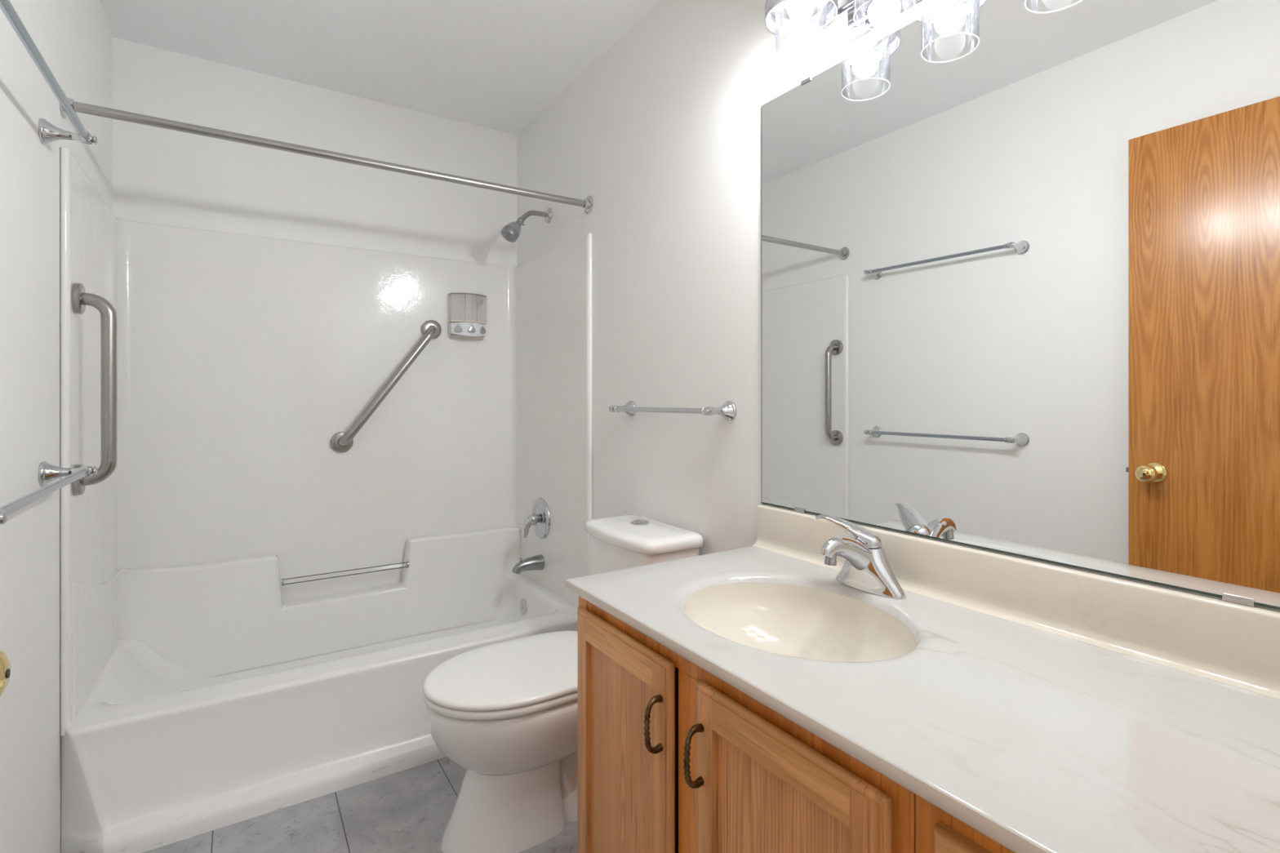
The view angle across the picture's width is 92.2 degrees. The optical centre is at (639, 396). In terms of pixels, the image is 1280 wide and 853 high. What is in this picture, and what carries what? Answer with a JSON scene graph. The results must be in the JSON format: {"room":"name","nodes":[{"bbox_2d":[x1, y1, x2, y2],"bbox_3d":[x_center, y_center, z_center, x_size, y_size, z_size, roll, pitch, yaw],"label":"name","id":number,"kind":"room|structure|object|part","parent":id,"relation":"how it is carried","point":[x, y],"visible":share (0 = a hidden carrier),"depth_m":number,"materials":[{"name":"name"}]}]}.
{"room":"bathroom","nodes":[
{"label":"bathroom","id":0,"kind":"room"},
{"bbox_2d":[0,0,112,852],"bbox_3d":[-1.139,-0.063,0.944,0.120,2.638,2.920,0,0,-33],"label":"wall","id":1,"kind":"structure","parent":0,"point":[74,37],"depth_m":1.35,"materials":[{"name":"paint"}]},
{"bbox_2d":[0,0,97,144],"bbox_3d":[-1.143,-0.604,1.152,0.097,0.061,0.733,0,0,-33],"label":"towel bar","id":2,"kind":"object","parent":1,"relation":"attached to","point":[48,133],"visible":1,"depth_m":1.22,"materials":[{"name":"silver metal"}]},
{"bbox_3d":[-1.328,-0.606,1.435,0.097,0.056,0.056,0,0,-33],"label":"post","id":3,"kind":"part","parent":2,"relation":"part of","materials":[{"name":"silver metal"}]},
{"bbox_2d":[0,461,97,524],"bbox_3d":[-1.143,0.176,1.152,0.097,0.057,0.733,0,0,-33],"label":"towel bar","id":4,"kind":"object","parent":1,"relation":"attached to","point":[48,473],"visible":1,"depth_m":1.29,"materials":[{"name":"silver metal"}]},
{"bbox_3d":[-0.959,0.176,0.868,0.097,0.056,0.056,0,0,-33],"label":"post","id":5,"kind":"part","parent":4,"relation":"part of","materials":[{"name":"silver metal"}]},
{"bbox_3d":[-1.328,0.177,1.435,0.097,0.056,0.056,0,0,-33],"label":"post","id":6,"kind":"part","parent":4,"relation":"part of","materials":[{"name":"silver metal"}]},
{"bbox_2d":[59,89,592,213],"bbox_3d":[-0.838,-0.747,1.992,1.523,0.068,0.068,0,0,-33],"label":"shower curtain rod","id":7,"kind":"object","parent":1,"relation":"attached to","point":[587,204],"visible":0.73,"depth_m":1.87,"materials":[{"name":"silver metal"}]},
{"bbox_2d":[112,37,516,266],"bbox_3d":[-1.277,-0.063,2.667,1.764,2.638,0.120,0,0,-33],"label":"wall","id":8,"kind":"structure","parent":0,"point":[162,176],"depth_m":2.52,"materials":[{"name":"paint"}]},
{"bbox_2d":[142,756,577,852],"bbox_3d":[0.008,1.206,0.687,1.524,0.100,4.600,0,0,-33],"label":"floor","id":9,"kind":"structure","parent":0,"point":[408,811],"depth_m":1.66,"materials":[{"name":"tile"}]},
{"bbox_2d":[60,146,591,852],"bbox_3d":[-1.005,0.263,2.248,1.523,1.787,0.876,0,0,-33],"label":"shower","id":10,"kind":"object","parent":9,"relation":"on","point":[256,613],"visible":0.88,"depth_m":2.37,"materials":[{"name":"white plastic"}]},
{"bbox_2d":[71,282,116,495],"bbox_3d":[-1.445,-0.018,1.637,0.084,0.557,0.081,0,0,-33],"label":"grab bar","id":11,"kind":"object","parent":10,"relation":"attached to","point":[80,299],"visible":0.87,"depth_m":1.64,"materials":[{"name":"silver metal"}]},
{"bbox_2d":[65,572,577,728],"bbox_3d":[-1.016,0.954,2.266,1.503,0.232,0.736,0,0,-33],"label":"basin","id":12,"kind":"object","parent":10,"relation":"in","point":[144,673],"depth_m":2.32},
{"bbox_2d":[330,320,441,452],"bbox_3d":[-1.079,-0.053,2.659,0.454,0.580,0.080,0,0,-33],"label":"grab bar","id":13,"kind":"object","parent":10,"relation":"attached to","point":[340,442],"visible":1,"depth_m":2.62,"materials":[{"name":"silver metal"}]},
{"bbox_2d":[447,293,486,339],"bbox_3d":[-0.788,-0.368,2.843,0.173,0.200,0.088,0,0,-33],"label":"soap dispenser","id":14,"kind":"object","parent":10,"relation":"attached to","point":[465,311],"visible":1,"depth_m":2.85,"materials":[{"name":"white plastic"}]},
{"bbox_2d":[449,334,484,339],"bbox_3d":[-0.798,-0.275,2.857,0.155,0.013,0.055,0,0,-33],"label":"tray","id":15,"kind":"object","parent":14,"relation":"on","point":[460,336],"depth_m":2.83,"materials":[{"name":"beige plastic"}]},
{"bbox_3d":[-0.791,-0.466,2.847,0.167,0.004,0.079,0,0,-33],"label":"lid","id":16,"kind":"part","parent":14,"relation":"part of","materials":[{"name":"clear plastic"}]},
{"bbox_2d":[520,598,527,616],"bbox_3d":[-0.518,0.943,2.748,0.016,0.080,0.080,0,0,-33],"label":"overflow plate","id":17,"kind":"object","parent":10,"relation":"attached to","point":[523,604],"visible":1,"depth_m":2.74,"materials":[{"name":"silver metal"}]},
{"bbox_2d":[511,554,544,573],"bbox_3d":[-0.495,0.739,2.703,0.137,0.070,0.068,0,0,-33],"label":"tub spout","id":18,"kind":"object","parent":10,"relation":"attached to","point":[537,562],"visible":1,"depth_m":2.69,"materials":[{"name":"grey metal"}]},
{"bbox_2d":[523,497,550,538],"bbox_3d":[-0.474,0.542,2.711,0.092,0.178,0.178,0,0,-33],"label":"shower valve","id":19,"kind":"object","parent":10,"relation":"attached to","point":[540,517],"visible":1,"depth_m":2.70,"materials":[{"name":"silver metal"}]},
{"bbox_3d":[-0.487,0.567,2.702,0.061,0.102,0.051,0,0,-33],"label":"lever","id":20,"kind":"part","parent":19,"relation":"part of","materials":[{"name":"silver metal"}]},
{"bbox_2d":[422,514,702,852],"bbox_3d":[-0.224,0.771,1.740,0.744,0.770,0.394,0,0,-33],"label":"toilet","id":21,"kind":"object","parent":9,"relation":"on","point":[504,713],"visible":0.63,"depth_m":1.57,"materials":[{"name":"white ceramic"}]},
{"bbox_3d":[-0.318,0.743,1.688,0.530,0.020,0.378,0,0,-33],"label":"seat lid","id":22,"kind":"part","parent":21,"relation":"part of","materials":[{"name":"white plastic"}]},
{"bbox_3d":[-0.315,0.766,1.690,0.531,0.021,0.374,0,0,-33],"label":"seat","id":23,"kind":"part","parent":21,"relation":"part of","materials":[{"name":"white plastic"}]},
{"bbox_3d":[-0.300,0.879,1.700,0.558,0.198,0.368,0,0,-33],"label":"bowl","id":24,"kind":"part","parent":21,"relation":"part of","materials":[{"name":"white ceramic"}]},
{"bbox_3d":[-0.006,0.415,1.882,0.224,0.037,0.394,0,0,-33],"label":"tank lid","id":25,"kind":"part","parent":21,"relation":"part of","materials":[{"name":"white ceramic"}]},
{"bbox_3d":[-0.004,0.608,1.883,0.206,0.352,0.372,0,0,-33],"label":"tank","id":26,"kind":"part","parent":21,"relation":"part of","materials":[{"name":"white ceramic"}]},
{"bbox_2d":[577,595,915,852],"bbox_3d":[0.284,0.780,1.111,0.593,0.752,0.773,0,0,-33],"label":"vanity cabinet","id":27,"kind":"object","parent":9,"relation":"on","point":[673,757],"visible":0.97,"depth_m":0.94,"materials":[{"name":"brown wood"}]},
{"bbox_3d":[-0.033,0.735,1.140,0.005,0.502,0.249,0,0,-33],"label":"door","id":28,"kind":"part","parent":27,"relation":"part of","materials":[{"name":"brown wood"}]},
{"bbox_3d":[-0.036,0.462,1.139,0.019,0.056,0.237,0,0,-33],"label":"rail","id":29,"kind":"part","parent":27,"relation":"part of","materials":[{"name":"brown wood"}]},
{"bbox_3d":[0.021,0.537,1.005,0.036,0.094,0.012,0,0,-33],"label":"pull handle","id":30,"kind":"part","parent":27,"relation":"part of","materials":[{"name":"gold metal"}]},
{"bbox_3d":[0.079,0.537,0.916,0.036,0.094,0.012,0,0,-33],"label":"pull handle","id":31,"kind":"part","parent":27,"relation":"part of","materials":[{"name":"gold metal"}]},
{"bbox_3d":[0.182,0.735,0.808,0.005,0.502,0.256,0,0,-33],"label":"door","id":32,"kind":"part","parent":27,"relation":"part of","materials":[{"name":"brown wood"}]},
{"bbox_3d":[0.180,0.462,0.807,0.019,0.056,0.244,0,0,-33],"label":"rail","id":33,"kind":"part","parent":27,"relation":"part of","materials":[{"name":"brown wood"}]},
{"bbox_2d":[564,504,1279,852],"bbox_3d":[0.380,0.403,0.989,0.572,0.242,1.098,0,0,-33],"label":"countertop","id":34,"kind":"structure","parent":27,"relation":"on","point":[1041,707],"depth_m":0.83,"materials":[{"name":"stone"}]},
{"bbox_2d":[684,582,915,662],"bbox_3d":[0.272,0.459,1.113,0.355,0.122,0.433,0,0,-33],"label":"sink","id":35,"kind":"object","parent":34,"relation":"in","point":[820,621],"depth_m":1.24,"materials":[{"name":"ceramic"}]},
{"bbox_2d":[815,514,906,599],"bbox_3d":[0.420,0.314,1.230,0.170,0.140,0.142,0,0,-4],"label":"sink faucet","id":36,"kind":"object","parent":34,"relation":"on","point":[866,567],"visible":1,"depth_m":1.20,"materials":[{"name":"silver metal"}]},
{"bbox_3d":[0.408,0.315,1.201,0.158,0.091,0.054,0,0,-33],"label":"spout","id":37,"kind":"part","parent":36,"relation":"part of","materials":[{"name":"silver metal"}]},
{"bbox_3d":[0.422,0.274,1.249,0.128,0.061,0.051,0,0,24],"label":"lever","id":38,"kind":"part","parent":36,"relation":"part of","materials":[{"name":"silver metal"}]},
{"bbox_2d":[915,794,1014,852],"bbox_3d":[0.581,0.780,0.656,0.591,0.752,0.311,0,0,-33],"label":"base cabinet","id":39,"kind":"object","parent":9,"relation":"on","point":[936,831],"visible":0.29,"depth_m":0.62,"materials":[{"name":"brown wood"}]},
{"bbox_3d":[0.369,0.499,0.515,0.019,0.130,0.259,0,0,-33],"label":"drawer","id":40,"kind":"part","parent":39,"relation":"part of","materials":[{"name":"brown wood"}]},
{"bbox_2d":[99,0,660,135],"bbox_3d":[-0.449,-1.332,1.392,1.524,0.100,2.920,0,0,-33],"label":"ceiling","id":41,"kind":"structure","parent":0,"point":[494,64],"depth_m":2.23,"materials":[{"name":"paint"}]},
{"bbox_2d":[516,0,1279,611],"bbox_3d":[0.240,-0.063,1.839,0.120,2.638,2.920,0,0,-33],"label":"wall","id":42,"kind":"structure","parent":0,"point":[662,131],"depth_m":1.92,"materials":[{"name":"paint"}]},
{"bbox_2d":[501,207,551,242],"bbox_3d":[-0.489,-0.741,2.651,0.222,0.176,0.075,0,0,-35],"label":"shower fixture","id":43,"kind":"object","parent":42,"relation":"attached to","point":[511,232],"visible":1,"depth_m":2.62,"materials":[{"name":"silver metal"}]},
{"bbox_3d":[-0.460,-0.778,2.679,0.135,0.059,0.021,0,0,-33],"label":"arm","id":44,"kind":"part","parent":43,"relation":"part of","materials":[{"name":"silver metal"}]},
{"bbox_2d":[608,400,736,421],"bbox_3d":[0.073,0.043,1.903,0.091,0.059,0.566,0,0,-33],"label":"towel bar","id":45,"kind":"object","parent":42,"relation":"attached to","point":[727,411],"visible":1,"depth_m":1.76,"materials":[{"name":"silver metal"}]},
{"bbox_3d":[-0.066,0.044,2.116,0.091,0.056,0.056,0,0,-33],"label":"post","id":46,"kind":"part","parent":45,"relation":"part of","materials":[{"name":"silver metal"}]},
{"bbox_3d":[0.212,0.041,1.689,0.091,0.056,0.056,0,0,-33],"label":"post","id":47,"kind":"part","parent":45,"relation":"part of","materials":[{"name":"silver metal"}]},
{"bbox_2d":[764,0,932,75],"bbox_3d":[0.480,-0.814,1.182,0.192,0.171,0.570,0,0,-33],"label":"vanity light","id":48,"kind":"object","parent":42,"relation":"attached to","point":[798,21],"visible":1,"depth_m":1.33,"materials":[{"name":"clear glass"}]},
{"bbox_2d":[789,0,812,16],"bbox_3d":[0.351,-0.847,1.346,0.048,0.019,0.048,0,0,-33],"label":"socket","id":49,"kind":"object","parent":48,"relation":"attached to","point":[797,7],"depth_m":1.33,"materials":[{"name":"white"}]},
{"bbox_3d":[0.351,-0.799,1.346,0.059,0.077,0.059,0,0,-33],"label":"bulb","id":50,"kind":"part","parent":48,"relation":"part of","materials":[{"name":"white glass"}]},
{"bbox_3d":[0.351,-0.792,1.346,0.109,0.126,0.109,0,0,-33],"label":"lamp shade","id":51,"kind":"part","parent":48,"relation":"part of","materials":[{"name":"clear glass"}]},
{"bbox_3d":[0.464,-0.792,1.172,0.109,0.126,0.109,0,0,-33],"label":"lamp shade","id":52,"kind":"part","parent":48,"relation":"part of","materials":[{"name":"clear glass"}]},
{"bbox_3d":[0.553,-0.838,1.230,0.018,0.122,0.324,0,0,-33],"label":"plate","id":53,"kind":"part","parent":48,"relation":"part of","materials":[{"name":"silver metal"}]},
{"bbox_2d":[751,504,1279,699],"bbox_3d":[0.603,0.343,1.134,0.040,0.122,1.098,0,0,-33],"label":"backsplash","id":54,"kind":"structure","parent":42,"relation":"attached to","point":[1236,645],"depth_m":0.98,"materials":[{"name":"beige stone"}]},
{"bbox_2d":[761,0,1279,609],"bbox_3d":[0.599,-0.239,1.170,0.007,1.042,1.036,0,0,-33],"label":"wall mirror","id":55,"kind":"object","parent":42,"relation":"attached to","point":[1020,259],"visible":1,"depth_m":1.04,"materials":[{"name":"silver glass"}]},
{"bbox_3d":[0.313,-0.063,0.217,1.524,2.438,0.120,0,0,-33],"label":"wall","id":56,"kind":"structure","parent":0,"visible":0},
{"bbox_2d":[0,649,10,697],"bbox_3d":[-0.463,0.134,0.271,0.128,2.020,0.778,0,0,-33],"label":"door knob","id":57,"kind":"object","parent":56,"relation":"in","point":[5,666],"depth_m":0.56,"materials":[{"name":"gold metal"}]}
]}

